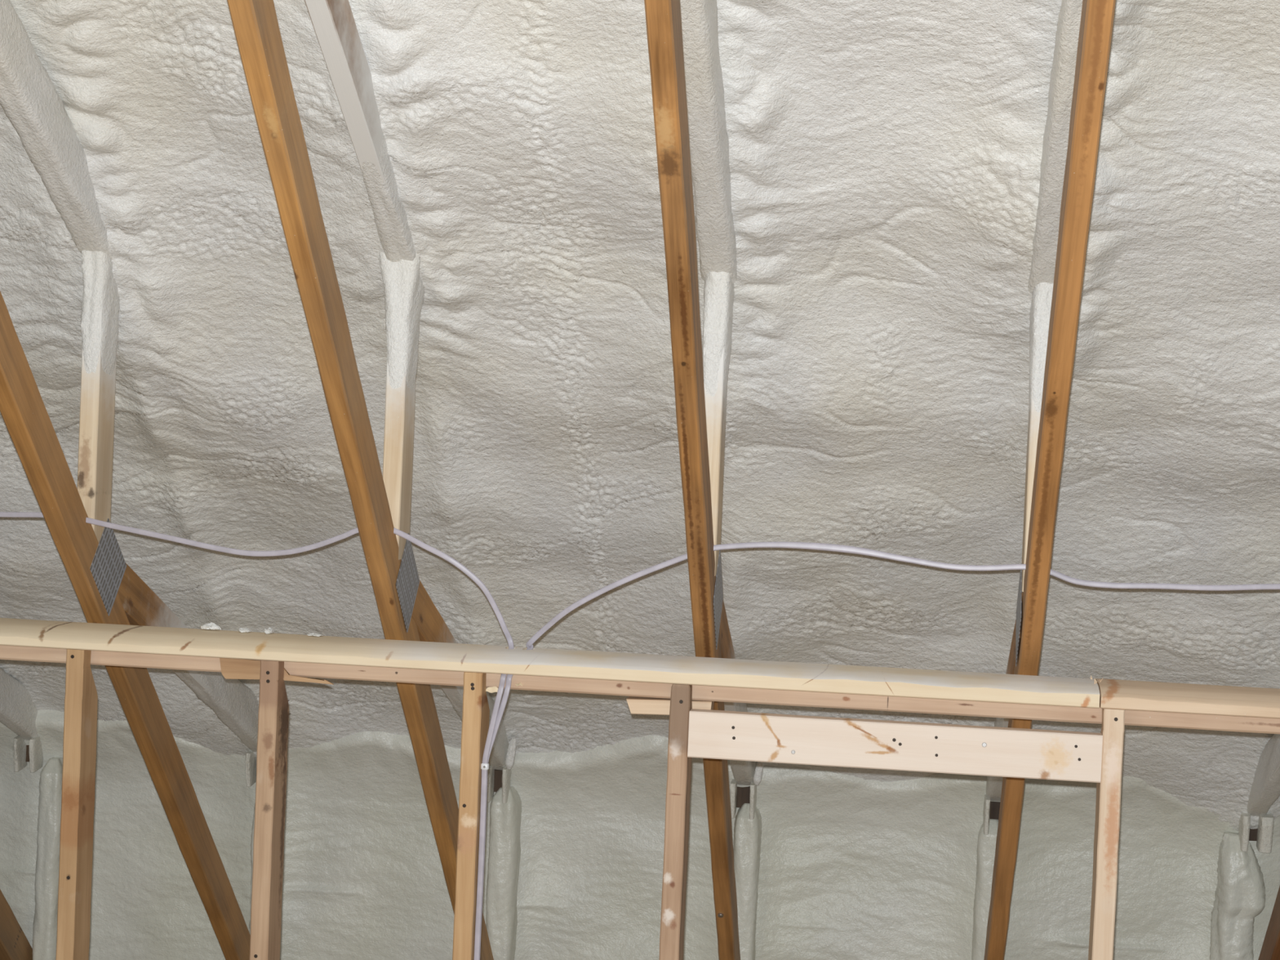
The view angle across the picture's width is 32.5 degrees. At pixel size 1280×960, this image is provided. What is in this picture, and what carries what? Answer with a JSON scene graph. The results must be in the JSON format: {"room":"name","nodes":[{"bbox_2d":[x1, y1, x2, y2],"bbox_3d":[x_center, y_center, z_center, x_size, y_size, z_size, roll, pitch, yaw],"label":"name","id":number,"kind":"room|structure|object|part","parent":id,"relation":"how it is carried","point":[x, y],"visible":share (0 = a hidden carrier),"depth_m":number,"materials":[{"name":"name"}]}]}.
{"room":"unfinished attic","nodes":[
{"label":"unfinished attic","id":0,"kind":"room"},
{"bbox_2d":[0,0,1279,831],"bbox_3d":[0.107,-0.270,4.288,5.099,2.571,2.727,3,2,7],"label":"ceiling","id":1,"kind":"structure","parent":0,"point":[885,156],"depth_m":4.31,"materials":[{"name":"plastic"}]},
{"bbox_2d":[0,709,1279,959],"bbox_3d":[0.188,1.022,5.390,5.096,0.900,0.167,3,2,7],"label":"wall","id":2,"kind":"structure","parent":0,"point":[851,868],"depth_m":5.48,"materials":[{"name":"plastic"}]},
{"bbox_2d":[0,666,43,959],"bbox_3d":[-1.725,-0.240,3.949,0.074,3.225,3.456,3,2,7],"label":"roof truss","id":3,"kind":"object","parent":2,"relation":"attached to","point":[18,711],"visible":0.98,"depth_m":5.50,"materials":[{"name":"brown wood"}]},
{"bbox_2d":[0,0,258,959],"bbox_3d":[-1.126,-0.213,3.872,0.071,3.225,3.456,3,2,7],"label":"roof truss","id":4,"kind":"object","parent":2,"relation":"attached to","point":[108,590],"visible":0.74,"depth_m":4.28,"materials":[{"name":"brown wood"}]},
{"bbox_3d":[-1.058,0.174,4.367,0.002,0.130,0.150,3,-41,7],"label":"nail plate","id":5,"kind":"part","parent":4,"relation":"part of","materials":[{"name":"metal"}]},
{"bbox_2d":[226,0,515,959],"bbox_3d":[-0.522,-0.185,3.793,0.105,3.225,3.454,3,2,7],"label":"roof truss","id":6,"kind":"object","parent":2,"relation":"attached to","point":[381,504],"visible":0.78,"depth_m":3.96,"materials":[{"name":"brown wood"}]},
{"bbox_3d":[-0.454,0.202,4.290,0.002,0.130,0.150,3,-41,7],"label":"nail plate","id":7,"kind":"part","parent":6,"relation":"part of","materials":[{"name":"metal"}]},
{"bbox_2d":[644,0,764,959],"bbox_3d":[0.087,-0.157,3.716,0.083,3.225,3.456,3,2,8],"label":"roof truss","id":8,"kind":"object","parent":2,"relation":"attached to","point":[692,140],"visible":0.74,"depth_m":3.84,"materials":[{"name":"brown wood"}]},
{"bbox_3d":[0.150,0.229,4.212,0.002,0.130,0.150,3,-41,7],"label":"nail plate","id":9,"kind":"part","parent":8,"relation":"part of","materials":[{"name":"metal"}]},
{"bbox_2d":[982,0,1115,959],"bbox_3d":[0.692,-0.130,3.638,0.072,3.226,3.455,3,2,7],"label":"roof truss","id":10,"kind":"object","parent":2,"relation":"attached to","point":[1083,34],"visible":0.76,"depth_m":3.69,"materials":[{"name":"brown wood"}]},
{"bbox_3d":[0.715,0.255,4.140,0.002,0.130,0.150,3,-41,7],"label":"nail plate","id":11,"kind":"part","parent":10,"relation":"part of","materials":[{"name":"metal"}]},
{"bbox_2d":[1238,733,1279,959],"bbox_3d":[1.292,-0.102,3.562,0.080,3.225,3.456,3,2,7],"label":"roof truss","id":12,"kind":"object","parent":2,"relation":"attached to","point":[1265,788],"visible":0.94,"depth_m":5.00,"materials":[{"name":"brown wood"}]},
{"label":"floor","id":13,"kind":"structure","parent":0,"visible":0},
{"bbox_2d":[0,644,66,662],"bbox_3d":[-1.128,0.339,4.062,0.210,0.035,0.213,3,2,7],"label":"plate","id":14,"kind":"object","parent":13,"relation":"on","point":[6,652],"depth_m":4.22,"materials":[{"name":"brown wood"}]},
{"bbox_2d":[31,757,62,959],"bbox_3d":[-1.512,1.043,5.631,0.072,0.662,0.105,3,2,7],"label":"post","id":15,"kind":"object","parent":13,"relation":"on","point":[47,862],"visible":0.72,"depth_m":5.58,"materials":[{"name":"white"}]},
{"bbox_2d":[55,648,97,959],"bbox_3d":[-1.091,0.876,4.218,0.036,1.112,0.086,3,2,7],"label":"stud","id":16,"kind":"object","parent":13,"relation":"on","point":[81,698],"visible":1,"depth_m":4.17,"materials":[{"name":"brown wood"}]},
{"bbox_2d":[90,650,221,671],"bbox_3d":[-0.893,0.350,4.032,0.315,0.035,0.211,3,2,7],"label":"plate","id":17,"kind":"object","parent":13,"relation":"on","point":[97,657],"depth_m":4.19,"materials":[{"name":"brown wood"}]},
{"bbox_2d":[248,802,255,934],"bbox_3d":[-0.951,1.069,5.560,0.069,0.662,0.103,3,2,7],"label":"post","id":18,"kind":"object","parent":13,"relation":"on","point":[253,822],"visible":0.06,"depth_m":5.52,"materials":[{"name":"white"}]},
{"bbox_2d":[249,659,291,959],"bbox_3d":[-0.713,0.894,4.175,0.038,1.112,0.096,3,2,7],"label":"stud","id":19,"kind":"object","parent":13,"relation":"on","point":[273,713],"visible":1,"depth_m":4.12,"materials":[{"name":"brown wood"}]},
{"bbox_2d":[284,661,464,686],"bbox_3d":[-0.489,0.369,3.980,0.385,0.035,0.212,3,2,7],"label":"plate","id":20,"kind":"object","parent":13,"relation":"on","point":[445,677],"depth_m":4.14,"materials":[{"name":"brown wood"}]},
{"bbox_2d":[219,657,333,684],"bbox_3d":[-0.689,0.363,4.158,0.224,0.040,0.007,3,2,7],"label":"board","id":21,"kind":"object","parent":20,"relation":"attached to","point":[231,668],"visible":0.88,"depth_m":4.16,"materials":[{"name":"brown wood"}]},
{"bbox_2d":[452,671,489,959],"bbox_3d":[-0.327,0.911,4.120,0.037,1.112,0.086,3,2,7],"label":"stud","id":22,"kind":"object","parent":13,"relation":"on","point":[476,711],"visible":0.93,"depth_m":4.07,"materials":[{"name":"brown wood"}]},
{"bbox_2d":[0,511,514,959],"bbox_3d":[-1.252,0.734,4.266,2.002,1.370,0.109,3,2,7],"label":"power cable","id":23,"kind":"object","parent":22,"relation":"attached to","point":[2,514],"visible":0.84,"depth_m":4.16,"materials":[{"name":"white plastic"}]},
{"bbox_2d":[480,763,488,769],"bbox_3d":[-0.289,0.534,4.085,0.015,0.012,0.014,3,2,7],"label":"clip","id":24,"kind":"object","parent":22,"relation":"attached to","point":[483,766],"visible":1,"depth_m":4.08,"materials":[{"name":"white plastic"}]},
{"bbox_2d":[479,542,1279,959],"bbox_3d":[0.884,0.830,3.995,2.388,1.374,0.101,3,2,7],"label":"power cable","id":25,"kind":"object","parent":24,"relation":"attached to","point":[806,545],"visible":0.88,"depth_m":4.05,"materials":[{"name":"white plastic"}]},
{"bbox_2d":[485,686,497,693],"bbox_3d":[-0.275,0.392,4.101,0.026,0.012,0.006,3,2,7],"label":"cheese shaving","id":26,"kind":"object","parent":22,"relation":"attached to","point":[492,689],"visible":1,"depth_m":4.10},
{"bbox_2d":[485,786,521,959],"bbox_3d":[-0.347,1.097,5.482,0.076,0.662,0.103,3,2,7],"label":"post","id":27,"kind":"object","parent":13,"relation":"on","point":[504,847],"visible":0.96,"depth_m":5.43,"materials":[{"name":"white"}]},
{"bbox_2d":[510,674,672,698],"bbox_3d":[-0.091,0.387,3.928,0.314,0.035,0.214,3,2,7],"label":"plate","id":28,"kind":"object","parent":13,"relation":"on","point":[586,686],"depth_m":4.09,"materials":[{"name":"brown wood"}]},
{"bbox_2d":[0,617,1099,707],"bbox_3d":[-0.598,0.323,4.170,2.884,0.037,0.140,3,2,7],"label":"plate","id":29,"kind":"object","parent":28,"relation":"on","point":[547,662],"visible":1,"depth_m":4.07,"materials":[{"name":"brown wood"}]},
{"bbox_2d":[200,622,221,630],"bbox_3d":[-0.835,0.283,4.255,0.044,0.016,0.020,3,2,7],"label":"crumb","id":30,"kind":"object","parent":29,"relation":"on","point":[211,625],"visible":1,"depth_m":4.25,"materials":[{"name":"white"}]},
{"bbox_2d":[238,627,251,632],"bbox_3d":[-0.766,0.290,4.245,0.026,0.008,0.022,2,2,-2],"label":"crumb","id":31,"kind":"object","parent":29,"relation":"on","point":[240,629],"visible":1,"depth_m":4.24,"materials":[{"name":"white"}]},
{"bbox_2d":[263,627,274,634],"bbox_3d":[-0.718,0.291,4.239,0.018,0.011,0.024,3,2,7],"label":"crumb","id":32,"kind":"object","parent":29,"relation":"on","point":[269,630],"visible":1,"depth_m":4.23,"materials":[{"name":"white"}]},
{"bbox_2d":[306,632,323,636],"bbox_3d":[-0.627,0.298,4.229,0.027,0.006,0.027,4,2,40],"label":"crumb","id":33,"kind":"object","parent":29,"relation":"on","point":[314,634],"visible":1,"depth_m":4.22,"materials":[{"name":"white"}]},
{"bbox_2d":[626,696,714,715],"bbox_3d":[0.057,0.422,4.097,0.160,0.028,0.058,1,1,7],"label":"wood block","id":34,"kind":"object","parent":28,"relation":"attached to","point":[637,704],"visible":0.55,"depth_m":4.07,"materials":[{"name":"beige wood"}]},
{"bbox_2d":[658,683,692,959],"bbox_3d":[0.056,0.929,4.071,0.038,1.112,0.086,3,2,7],"label":"stud","id":35,"kind":"object","parent":13,"relation":"on","point":[679,766],"visible":0.96,"depth_m":4.02,"materials":[{"name":"brown wood"}]},
{"bbox_2d":[733,803,761,959],"bbox_3d":[0.254,1.124,5.405,0.070,0.662,0.104,3,2,7],"label":"post","id":36,"kind":"object","parent":13,"relation":"on","point":[747,832],"visible":0.78,"depth_m":5.36,"materials":[{"name":"white"}]},
{"bbox_2d":[692,684,1102,724],"bbox_3d":[0.446,0.411,3.858,0.734,0.035,0.217,3,2,7],"label":"plate","id":37,"kind":"object","parent":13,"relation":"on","point":[975,708],"depth_m":4.01,"materials":[{"name":"brown wood"}]},
{"bbox_2d":[971,818,998,959],"bbox_3d":[0.844,1.151,5.329,0.078,0.662,0.104,3,2,7],"label":"post","id":38,"kind":"object","parent":13,"relation":"on","point":[986,845],"visible":0.57,"depth_m":5.28,"materials":[{"name":"white"}]},
{"bbox_2d":[1088,708,1124,959],"bbox_3d":[0.830,0.964,3.971,0.038,1.112,0.083,3,2,7],"label":"stud","id":39,"kind":"object","parent":13,"relation":"on","point":[1108,803],"visible":0.95,"depth_m":3.92,"materials":[{"name":"brown wood"}]},
{"bbox_2d":[687,708,1102,782],"bbox_3d":[0.459,0.482,3.980,0.742,0.086,0.040,3,2,7],"label":"header board","id":40,"kind":"object","parent":39,"relation":"attached to","point":[871,744],"visible":1,"depth_m":3.96,"materials":[{"name":"brown wood"}]},
{"bbox_2d":[1124,709,1279,733],"bbox_3d":[0.974,0.436,3.791,0.287,0.035,0.215,3,2,7],"label":"plate","id":41,"kind":"object","parent":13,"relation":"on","point":[1132,717],"depth_m":3.94,"materials":[{"name":"brown wood"}]},
{"bbox_2d":[1089,675,1279,718],"bbox_3d":[1.627,0.419,3.884,1.625,0.047,0.140,3,2,7],"label":"plate","id":42,"kind":"object","parent":41,"relation":"on","point":[1157,696],"visible":0.99,"depth_m":3.91,"materials":[{"name":"brown wood"}]},
{"bbox_2d":[1209,831,1265,959],"bbox_3d":[1.423,1.177,5.257,0.122,0.662,0.127,3,2,7],"label":"post","id":43,"kind":"object","parent":13,"relation":"on","point":[1240,891],"visible":0.98,"depth_m":5.21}
]}

